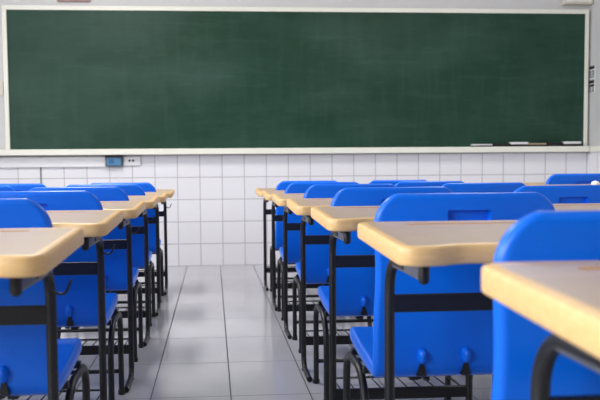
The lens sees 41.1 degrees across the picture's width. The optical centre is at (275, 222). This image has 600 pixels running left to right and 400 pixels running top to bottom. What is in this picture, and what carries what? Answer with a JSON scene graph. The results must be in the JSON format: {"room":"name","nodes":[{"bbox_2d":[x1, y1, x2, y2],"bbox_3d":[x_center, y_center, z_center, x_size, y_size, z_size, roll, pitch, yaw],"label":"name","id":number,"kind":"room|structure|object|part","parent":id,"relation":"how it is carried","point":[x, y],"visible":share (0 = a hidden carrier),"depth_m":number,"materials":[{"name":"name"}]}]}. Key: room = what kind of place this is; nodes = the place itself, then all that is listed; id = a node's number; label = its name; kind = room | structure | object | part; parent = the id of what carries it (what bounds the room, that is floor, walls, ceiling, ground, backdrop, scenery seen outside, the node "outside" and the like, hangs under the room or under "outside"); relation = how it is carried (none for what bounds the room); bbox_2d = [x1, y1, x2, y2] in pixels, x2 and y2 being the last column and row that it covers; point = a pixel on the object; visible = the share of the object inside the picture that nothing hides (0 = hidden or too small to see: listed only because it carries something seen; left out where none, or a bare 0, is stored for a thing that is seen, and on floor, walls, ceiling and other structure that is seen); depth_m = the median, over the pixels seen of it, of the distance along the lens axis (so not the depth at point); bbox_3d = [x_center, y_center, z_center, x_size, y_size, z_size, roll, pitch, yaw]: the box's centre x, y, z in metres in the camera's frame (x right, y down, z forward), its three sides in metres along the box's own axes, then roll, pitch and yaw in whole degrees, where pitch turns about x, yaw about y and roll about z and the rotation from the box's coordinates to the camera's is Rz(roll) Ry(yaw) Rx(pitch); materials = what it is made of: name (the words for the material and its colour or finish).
{"room":"classroom","nodes":[
{"label":"classroom","id":0,"kind":"room"},
{"bbox_2d":[1,264,491,399],"bbox_3d":[-0.149,0.787,2.207,7.625,0.120,11.120,-1,4,-4],"label":"floor","id":1,"kind":"structure","parent":0,"point":[217,333],"depth_m":3.89,"materials":[{"name":"grey tile"}]},
{"bbox_2d":[0,185,14,190],"bbox_3d":[-1.634,0.191,4.532,0.488,0.808,0.460,-1,4,-4],"label":"chair","id":2,"kind":"object","parent":1,"relation":"on","point":[2,187],"visible":0.09,"depth_m":4.30,"materials":[{"name":"blue plastic"}]},
{"bbox_2d":[0,183,45,190],"bbox_3d":[-1.700,0.139,5.368,0.488,0.808,0.460,-1,4,-4],"label":"chair","id":3,"kind":"object","parent":1,"relation":"on","point":[18,187],"visible":0.06,"depth_m":5.13,"materials":[{"name":"blue plastic"}]},
{"bbox_2d":[0,227,83,399],"bbox_3d":[-0.689,0.395,1.569,0.600,0.750,0.602,-1,4,-4],"label":"school desk","id":4,"kind":"object","parent":1,"relation":"on","point":[28,256],"visible":1,"depth_m":1.55,"materials":[{"name":"metal"}]},
{"bbox_3d":[-0.456,0.100,1.496,0.017,0.031,0.233,-1,4,-4],"label":"arm","id":5,"kind":"part","parent":4,"relation":"part of","materials":[{"name":"grey paint"}]},
{"bbox_3d":[-0.458,0.425,1.581,0.023,0.683,0.226,-1,4,-4],"label":"leg frame","id":6,"kind":"part","parent":4,"relation":"part of","materials":[{"name":"metal"}]},
{"bbox_2d":[0,198,89,399],"bbox_3d":[-0.754,0.337,2.038,0.488,0.808,0.460,-1,4,-4],"label":"chair","id":7,"kind":"object","parent":1,"relation":"on","point":[23,357],"visible":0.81,"depth_m":1.84,"materials":[{"name":"blue plastic"}]},
{"bbox_3d":[-0.528,0.562,2.134,0.022,0.333,0.324,-1,4,-4],"label":"frame","id":8,"kind":"part","parent":7,"relation":"part of","materials":[{"name":"metal"}]},
{"bbox_2d":[0,210,122,399],"bbox_3d":[-0.765,0.345,2.394,0.600,0.750,0.602,-1,4,-4],"label":"school desk","id":9,"kind":"object","parent":1,"relation":"on","point":[95,224],"visible":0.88,"depth_m":2.48,"materials":[{"name":"metal"}]},
{"bbox_3d":[-0.533,0.050,2.321,0.017,0.031,0.233,-1,4,-4],"label":"arm","id":10,"kind":"part","parent":9,"relation":"part of","materials":[{"name":"grey paint"}]},
{"bbox_3d":[-0.535,0.375,2.406,0.023,0.683,0.226,-1,4,-4],"label":"leg frame","id":11,"kind":"part","parent":9,"relation":"part of","materials":[{"name":"metal"}]},
{"bbox_2d":[0,190,124,399],"bbox_3d":[-0.821,0.285,2.884,0.488,0.808,0.460,-1,4,-4],"label":"chair","id":12,"kind":"object","parent":1,"relation":"on","point":[78,308],"visible":0.43,"depth_m":2.69,"materials":[{"name":"blue plastic"}]},
{"bbox_3d":[-0.594,0.510,2.980,0.022,0.333,0.324,-1,4,-4],"label":"frame","id":13,"kind":"part","parent":12,"relation":"part of","materials":[{"name":"metal"}]},
{"bbox_2d":[29,187,143,361],"bbox_3d":[-0.887,0.234,3.729,0.488,0.808,0.460,-1,4,-4],"label":"chair","id":14,"kind":"object","parent":1,"relation":"on","point":[115,264],"visible":0.24,"depth_m":3.54,"materials":[{"name":"blue plastic"}]},
{"bbox_3d":[-0.661,0.458,3.826,0.022,0.333,0.324,-1,4,-4],"label":"frame","id":15,"kind":"part","parent":14,"relation":"part of","materials":[{"name":"metal"}]},
{"bbox_2d":[57,195,158,346],"bbox_3d":[-0.898,0.241,4.085,0.600,0.750,0.602,-1,4,-4],"label":"school desk","id":16,"kind":"object","parent":1,"relation":"on","point":[151,201],"visible":0.34,"depth_m":4.18,"materials":[{"name":"metal"}]},
{"bbox_3d":[-1.127,0.278,4.062,0.023,0.683,0.226,-1,4,-4],"label":"leg frame","id":17,"kind":"part","parent":16,"relation":"part of","materials":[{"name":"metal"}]},
{"bbox_3d":[-0.668,0.272,4.098,0.023,0.683,0.226,-1,4,-4],"label":"leg frame","id":18,"kind":"part","parent":16,"relation":"part of","materials":[{"name":"metal"}]},
{"bbox_2d":[65,184,155,328],"bbox_3d":[-0.954,0.181,4.585,0.488,0.808,0.460,-1,4,-4],"label":"chair","id":19,"kind":"object","parent":1,"relation":"on","point":[130,189],"visible":0.16,"depth_m":4.39,"materials":[{"name":"blue plastic"}]},
{"bbox_3d":[-0.728,0.406,4.682,0.022,0.333,0.324,-1,4,-4],"label":"frame","id":20,"kind":"part","parent":19,"relation":"part of","materials":[{"name":"metal"}]},
{"bbox_2d":[80,201,144,392],"bbox_3d":[-0.832,0.293,3.239,0.600,0.750,0.602,-1,4,-4],"label":"school desk","id":21,"kind":"object","parent":1,"relation":"on","point":[130,209],"visible":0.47,"depth_m":3.33,"materials":[{"name":"metal"}]},
{"bbox_3d":[-0.602,0.323,3.252,0.023,0.683,0.226,-1,4,-4],"label":"leg frame","id":22,"kind":"part","parent":21,"relation":"part of","materials":[{"name":"metal"}]},
{"bbox_2d":[92,182,163,301],"bbox_3d":[-1.020,0.130,5.421,0.488,0.808,0.460,-1,4,-4],"label":"chair","id":23,"kind":"object","parent":1,"relation":"on","point":[147,187],"visible":0.12,"depth_m":5.23,"materials":[{"name":"blue plastic"}]},
{"bbox_3d":[-0.794,0.355,5.518,0.022,0.333,0.324,-1,4,-4],"label":"frame","id":24,"kind":"part","parent":23,"relation":"part of","materials":[{"name":"metal"}]},
{"bbox_2d":[110,192,167,315],"bbox_3d":[-0.966,0.189,4.941,0.600,0.750,0.602,-1,4,-4],"label":"school desk","id":25,"kind":"object","parent":1,"relation":"on","point":[163,196],"visible":0.29,"depth_m":5.04,"materials":[{"name":"metal"}]},
{"bbox_3d":[-0.736,0.219,4.953,0.023,0.683,0.226,-1,4,-4],"label":"leg frame","id":26,"kind":"part","parent":25,"relation":"part of","materials":[{"name":"metal"}]},
{"bbox_2d":[138,189,174,294],"bbox_3d":[-1.032,0.138,5.777,0.600,0.750,0.602,-1,4,-4],"label":"school desk","id":27,"kind":"object","parent":1,"relation":"on","point":[171,192],"visible":0.24,"depth_m":5.88,"materials":[{"name":"wood"}]},
{"bbox_3d":[-0.801,0.168,5.789,0.023,0.683,0.226,-1,4,-4],"label":"leg frame","id":28,"kind":"part","parent":27,"relation":"part of","materials":[{"name":"metal"}]},
{"bbox_2d":[255,188,296,290],"bbox_3d":[0.155,0.115,5.979,0.600,0.750,0.602,-1,4,-4],"label":"school desk","id":29,"kind":"object","parent":1,"relation":"on","point":[258,191],"visible":0.28,"depth_m":6.04,"materials":[{"name":"beige wood"}]},
{"bbox_3d":[-0.073,0.152,5.956,0.023,0.683,0.226,-1,4,-4],"label":"leg frame","id":30,"kind":"part","parent":29,"relation":"part of","materials":[{"name":"metal"}]},
{"bbox_2d":[262,190,322,310],"bbox_3d":[0.223,0.168,5.123,0.600,0.750,0.602,-1,4,-4],"label":"school desk","id":31,"kind":"object","parent":1,"relation":"on","point":[267,194],"visible":0.32,"depth_m":5.19,"materials":[{"name":"metal"}]},
{"bbox_3d":[-0.006,0.204,5.100,0.023,0.683,0.226,-1,4,-4],"label":"leg frame","id":32,"kind":"part","parent":31,"relation":"part of","materials":[{"name":"metal"}]},
{"bbox_2d":[270,181,336,297],"bbox_3d":[0.213,0.107,5.627,0.488,0.808,0.460,-1,4,-4],"label":"chair","id":33,"kind":"object","parent":1,"relation":"on","point":[283,185],"visible":0.25,"depth_m":5.40,"materials":[{"name":"blue plastic"}]},
{"bbox_3d":[-0.020,0.338,5.688,0.022,0.333,0.324,-1,4,-4],"label":"frame","id":34,"kind":"part","parent":33,"relation":"part of","materials":[{"name":"metal"}]},
{"bbox_2d":[277,182,358,320],"bbox_3d":[0.265,0.160,4.770,0.488,0.808,0.460,-1,4,-4],"label":"chair","id":35,"kind":"object","parent":1,"relation":"on","point":[293,237],"visible":0.21,"depth_m":4.55,"materials":[{"name":"blue plastic"}]},
{"bbox_3d":[0.033,0.390,4.831,0.022,0.333,0.324,-1,4,-4],"label":"frame","id":36,"kind":"part","parent":35,"relation":"part of","materials":[{"name":"metal"}]},
{"bbox_2d":[272,193,371,338],"bbox_3d":[0.290,0.220,4.268,0.600,0.750,0.602,-1,4,-4],"label":"school desk","id":37,"kind":"object","parent":1,"relation":"on","point":[279,199],"visible":0.33,"depth_m":4.33,"materials":[{"name":"metal"}]},
{"bbox_3d":[0.061,0.257,4.244,0.023,0.683,0.226,-1,4,-4],"label":"leg frame","id":38,"kind":"part","parent":37,"relation":"part of","materials":[{"name":"metal"}]},
{"bbox_3d":[0.520,0.250,4.280,0.023,0.683,0.226,-1,4,-4],"label":"leg frame","id":39,"kind":"part","parent":37,"relation":"part of","materials":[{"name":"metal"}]},
{"bbox_2d":[292,184,395,352],"bbox_3d":[0.342,0.212,3.915,0.488,0.808,0.460,-1,4,-4],"label":"chair","id":40,"kind":"object","parent":1,"relation":"on","point":[317,256],"visible":0.27,"depth_m":3.69,"materials":[{"name":"blue plastic"}]},
{"bbox_3d":[0.110,0.442,3.976,0.022,0.333,0.324,-1,4,-4],"label":"frame","id":41,"kind":"part","parent":40,"relation":"part of","materials":[{"name":"metal"}]},
{"bbox_2d":[287,198,421,381],"bbox_3d":[0.357,0.272,3.412,0.600,0.750,0.602,-1,4,-4],"label":"school desk","id":42,"kind":"object","parent":1,"relation":"on","point":[302,206],"visible":0.39,"depth_m":3.47,"materials":[{"name":"wood"}]},
{"bbox_3d":[0.129,0.309,3.389,0.023,0.683,0.226,-1,4,-4],"label":"leg frame","id":43,"kind":"part","parent":42,"relation":"part of","materials":[{"name":"metal"}]},
{"bbox_2d":[313,186,452,399],"bbox_3d":[0.409,0.264,3.059,0.488,0.808,0.460,-1,4,-4],"label":"chair","id":44,"kind":"object","parent":1,"relation":"on","point":[355,286],"visible":0.41,"depth_m":2.84,"materials":[{"name":"blue plastic"}]},
{"bbox_3d":[0.177,0.495,3.120,0.022,0.333,0.324,-1,4,-4],"label":"frame","id":45,"kind":"part","parent":44,"relation":"part of","materials":[{"name":"metal"}]},
{"bbox_3d":[0.636,0.489,3.156,0.022,0.333,0.324,-1,4,-4],"label":"frame","id":46,"kind":"part","parent":44,"relation":"part of","materials":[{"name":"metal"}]},
{"bbox_2d":[311,206,472,399],"bbox_3d":[0.424,0.325,2.556,0.600,0.750,0.602,-1,4,-4],"label":"school desk","id":47,"kind":"object","parent":1,"relation":"on","point":[340,220],"visible":0.51,"depth_m":2.62,"materials":[{"name":"metal"}]},
{"bbox_3d":[0.196,0.361,2.533,0.023,0.683,0.226,-1,4,-4],"label":"leg frame","id":48,"kind":"part","parent":47,"relation":"part of","materials":[{"name":"metal"}]},
{"bbox_3d":[0.198,0.035,2.448,0.017,0.031,0.233,-1,4,-4],"label":"arm","id":49,"kind":"part","parent":47,"relation":"part of","materials":[{"name":"grey paint"}]},
{"bbox_3d":[0.654,0.355,2.569,0.023,0.683,0.226,-1,4,-4],"label":"leg frame","id":50,"kind":"part","parent":47,"relation":"part of","materials":[{"name":"metal"}]},
{"bbox_2d":[369,180,426,184],"bbox_3d":[0.829,0.099,5.675,0.488,0.808,0.460,-1,4,-4],"label":"chair","id":51,"kind":"object","parent":1,"relation":"on","point":[393,182],"visible":0.07,"depth_m":5.42,"materials":[{"name":"blue plastic"}]},
{"bbox_2d":[394,181,463,186],"bbox_3d":[0.876,0.151,4.818,0.488,0.808,0.460,-1,4,-4],"label":"chair","id":52,"kind":"object","parent":1,"relation":"on","point":[401,183],"visible":0.09,"depth_m":4.56,"materials":[{"name":"blue plastic"}]},
{"bbox_2d":[358,220,517,399],"bbox_3d":[0.491,0.376,1.710,0.600,0.750,0.602,-1,4,-4],"label":"school desk","id":53,"kind":"object","parent":1,"relation":"on","point":[411,247],"visible":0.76,"depth_m":1.65,"materials":[{"name":"metal"}]},
{"bbox_3d":[0.262,0.413,1.687,0.023,0.683,0.226,-1,4,-4],"label":"leg frame","id":54,"kind":"part","parent":53,"relation":"part of","materials":[{"name":"metal"}]},
{"bbox_3d":[0.265,0.087,1.602,0.017,0.031,0.233,-1,4,-4],"label":"arm","id":55,"kind":"part","parent":53,"relation":"part of","materials":[{"name":"grey paint"}]},
{"bbox_2d":[343,192,555,399],"bbox_3d":[0.459,0.317,2.202,0.488,0.808,0.460,-1,4,-4],"label":"chair","id":56,"kind":"object","parent":1,"relation":"on","point":[445,343],"visible":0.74,"depth_m":1.98,"materials":[{"name":"blue plastic"}]},
{"bbox_3d":[0.226,0.547,2.263,0.022,0.333,0.324,-1,4,-4],"label":"frame","id":57,"kind":"part","parent":56,"relation":"part of","materials":[{"name":"metal"}]},
{"bbox_2d":[441,182,525,192],"bbox_3d":[0.958,0.204,3.963,0.488,0.808,0.460,-1,4,-4],"label":"chair","id":58,"kind":"object","parent":1,"relation":"on","point":[507,186],"visible":0.06,"depth_m":3.71,"materials":[{"name":"blue plastic"}]},
{"bbox_2d":[523,182,545,185],"bbox_3d":[1.750,0.112,5.240,0.600,0.750,0.602,-1,4,-4],"label":"school desk","id":59,"kind":"object","parent":1,"relation":"on","point":[534,183],"visible":0.02,"depth_m":5.22,"materials":[{"name":"metal"}]},
{"bbox_2d":[481,261,599,399],"bbox_3d":[0.562,0.431,0.809,0.600,0.750,0.430,-1,4,-4],"label":"school desk","id":60,"kind":"object","parent":1,"relation":"on","point":[562,297],"visible":1,"depth_m":0.84,"materials":[{"name":"wood"}]},
{"bbox_3d":[0.327,0.463,0.871,0.023,0.683,0.226,-1,4,-4],"label":"leg frame","id":61,"kind":"part","parent":60,"relation":"part of","materials":[{"name":"metal"}]},
{"bbox_3d":[0.329,0.137,0.786,0.017,0.031,0.233,-1,4,-4],"label":"arm","id":62,"kind":"part","parent":60,"relation":"part of","materials":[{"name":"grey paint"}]},
{"bbox_2d":[491,210,599,399],"bbox_3d":[0.502,0.373,1.284,0.488,0.808,0.460,-1,4,-4],"label":"chair","id":63,"kind":"object","parent":1,"relation":"on","point":[538,236],"visible":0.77,"depth_m":1.04,"materials":[{"name":"blue plastic"}]},
{"bbox_2d":[491,185,599,396],"bbox_3d":[1.050,0.256,3.109,0.488,0.808,0.460,-1,4,-4],"label":"chair","id":64,"kind":"object","parent":1,"relation":"on","point":[557,194],"visible":0.12,"depth_m":2.86,"materials":[{"name":"blue plastic"}]},
{"bbox_2d":[530,184,599,185],"bbox_3d":[1.718,0.166,4.377,0.600,0.750,0.602,-1,4,-4],"label":"school desk","id":65,"kind":"object","parent":1,"relation":"on","point":[559,184],"visible":0.05,"depth_m":4.45,"materials":[{"name":"metal"}]},
{"bbox_2d":[591,181,599,184],"bbox_3d":[1.696,-0.210,4.242,0.046,0.030,0.047,-1,4,-4],"label":"paper scrap","id":66,"kind":"object","parent":65,"relation":"on","point":[592,182],"visible":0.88,"depth_m":4.23,"materials":[{"name":"white paper"}]},
{"bbox_2d":[545,173,599,184],"bbox_3d":[1.783,0.104,4.886,0.488,0.809,0.460,-1,4,-4],"label":"chair","id":67,"kind":"object","parent":1,"relation":"on","point":[555,179],"visible":0.16,"depth_m":4.63,"materials":[{"name":"blue plastic"}]},
{"bbox_2d":[553,203,599,210],"bbox_3d":[1.090,0.316,2.608,0.600,0.750,0.602,-1,4,-4],"label":"school desk","id":68,"kind":"object","parent":1,"relation":"on","point":[582,206],"visible":0.02,"depth_m":2.58,"materials":[{"name":"wood"}]},
{"bbox_2d":[0,0,589,155],"bbox_3d":[-0.590,-1.227,7.536,7.625,3.250,0.200,-1,4,-4],"label":"wall","id":69,"kind":"structure","parent":0,"point":[452,4],"depth_m":7.46,"materials":[{"name":"paint"}]},
{"bbox_2d":[0,81,3,95],"bbox_3d":[-2.533,-1.222,7.273,0.110,0.135,0.020,-1,4,-4],"label":"switch plate","id":70,"kind":"object","parent":69,"relation":"attached to","point":[1,82],"visible":1,"depth_m":7.27,"materials":[{"name":"beige plastic"}]},
{"bbox_2d":[0,157,105,167],"bbox_3d":[-2.873,-0.545,7.277,2.615,0.092,0.029,-1,4,-4],"label":"cable trunking","id":71,"kind":"object","parent":69,"relation":"attached to","point":[5,162],"visible":1,"depth_m":7.33,"materials":[{"name":"white plastic"}]},
{"bbox_2d":[57,0,89,1],"bbox_3d":[-1.837,-2.119,7.266,0.300,0.220,0.034,-1,4,-4],"label":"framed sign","id":72,"kind":"object","parent":69,"relation":"attached to","point":[57,0],"visible":1,"depth_m":7.26,"materials":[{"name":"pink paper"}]},
{"bbox_2d":[105,155,122,166],"bbox_3d":[-1.488,-0.570,7.364,0.156,0.103,0.070,-1,4,-4],"label":"control panel","id":73,"kind":"object","parent":69,"relation":"attached to","point":[110,160],"visible":1,"depth_m":7.34,"materials":[{"name":"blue plastic"}]},
{"bbox_2d":[123,157,140,165],"bbox_3d":[-1.331,-0.571,7.400,0.160,0.082,0.024,-1,4,-4],"label":"wall socket","id":74,"kind":"object","parent":69,"relation":"attached to","point":[127,161],"visible":1,"depth_m":7.39,"materials":[{"name":"white plastic"}]},
{"bbox_2d":[0,152,586,266],"bbox_3d":[-0.573,-0.117,7.502,7.225,1.038,0.006,-1,4,-4],"label":"wainscot","id":75,"kind":"object","parent":69,"relation":"attached to","point":[215,213],"depth_m":7.52,"materials":[{"name":"white tile"}]},
{"bbox_2d":[0,146,589,155],"bbox_3d":[-0.589,-0.661,7.409,7.189,0.054,0.108,-1,4,-4],"label":"chalk tray","id":76,"kind":"object","parent":69,"relation":"attached to","point":[188,151],"visible":1,"depth_m":7.41,"materials":[{"name":"beige paint"}]},
{"bbox_2d":[471,144,492,146],"bbox_3d":[1.952,-0.734,7.590,0.198,0.025,0.060,-1,4,-4],"label":"eraser","id":77,"kind":"object","parent":76,"relation":"on","point":[472,145],"visible":1,"depth_m":7.56,"materials":[{"name":"fabric"}]},
{"bbox_2d":[492,143,510,146],"bbox_3d":[2.142,-0.739,7.605,0.173,0.030,0.060,-1,4,-4],"label":"eraser","id":78,"kind":"object","parent":76,"relation":"on","point":[494,144],"visible":1,"depth_m":7.58,"materials":[{"name":"fabric"}]},
{"bbox_2d":[509,142,527,146],"bbox_3d":[2.311,-0.747,7.618,0.173,0.042,0.060,-1,4,-4],"label":"eraser","id":79,"kind":"object","parent":76,"relation":"on","point":[513,144],"visible":1,"depth_m":7.59,"materials":[{"name":"fabric"}]},
{"bbox_2d":[528,143,545,145],"bbox_3d":[2.486,-0.744,7.632,0.178,0.032,0.060,-1,4,-4],"label":"eraser","id":80,"kind":"object","parent":76,"relation":"on","point":[529,144],"visible":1,"depth_m":7.60,"materials":[{"name":"fabric"}]},
{"bbox_2d":[545,142,562,145],"bbox_3d":[2.660,-0.750,7.645,0.158,0.040,0.060,-1,4,-4],"label":"eraser","id":81,"kind":"object","parent":76,"relation":"on","point":[547,143],"visible":1,"depth_m":7.62,"materials":[{"name":"fabric"}]},
{"bbox_2d":[563,141,580,145],"bbox_3d":[2.830,-0.755,7.658,0.173,0.045,0.060,-1,4,-4],"label":"eraser","id":82,"kind":"object","parent":76,"relation":"on","point":[565,143],"visible":1,"depth_m":7.63,"materials":[{"name":"fabric"}]},
{"bbox_2d":[1,5,588,149],"bbox_3d":[0.264,-1.350,7.469,5.472,1.296,0.048,-1,4,-4],"label":"chalkboard","id":83,"kind":"object","parent":69,"relation":"attached to","point":[75,77],"visible":0.98,"depth_m":7.46,"materials":[{"name":"green ceramic"}]},
{"bbox_2d":[561,0,592,5],"bbox_3d":[2.865,-2.213,7.599,0.280,0.280,0.096,-1,4,-4],"label":"wall box","id":84,"kind":"object","parent":69,"relation":"attached to","point":[563,2],"visible":1,"depth_m":7.57,"materials":[{"name":"beige plastic"}]},
{"bbox_2d":[567,0,591,1],"bbox_3d":[2.869,-2.211,7.555,0.240,0.240,0.008,-1,4,-4],"label":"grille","id":85,"kind":"object","parent":84,"relation":"attached to","point":[567,0],"depth_m":7.56,"materials":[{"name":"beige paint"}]},
{"bbox_2d":[588,0,599,145],"bbox_3d":[3.538,-0.944,2.391,0.200,3.250,10.720,-1,4,-4],"label":"wall","id":86,"kind":"structure","parent":0,"point":[594,39],"depth_m":7.58,"materials":[{"name":"paint"}]},
{"bbox_2d":[589,79,594,93],"bbox_3d":[3.021,-1.302,7.647,0.005,0.125,0.120,-1,4,-4],"label":"notice","id":87,"kind":"object","parent":86,"relation":"attached to","point":[591,82],"visible":1,"depth_m":7.63,"materials":[{"name":"white paper"}]},
{"bbox_2d":[589,65,594,79],"bbox_3d":[3.020,-1.437,7.638,0.005,0.125,0.120,-1,4,-4],"label":"notice","id":88,"kind":"object","parent":86,"relation":"attached to","point":[591,68],"visible":1,"depth_m":7.63,"materials":[{"name":"white paper"}]},
{"bbox_2d":[587,152,599,173],"bbox_3d":[3.445,0.161,2.448,0.006,1.038,10.714,-1,4,-4],"label":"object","id":89,"kind":"structure","parent":86,"relation":"attached to","point":[593,158],"depth_m":7.62,"materials":[{"name":"white tile"}]},
{"bbox_2d":[590,146,599,151],"bbox_3d":[3.432,-0.381,2.367,0.030,0.055,10.620,-1,4,-4],"label":"trim","id":90,"kind":"structure","parent":86,"relation":"attached to","point":[592,148],"depth_m":7.54,"materials":[{"name":"beige paint"}]}
]}

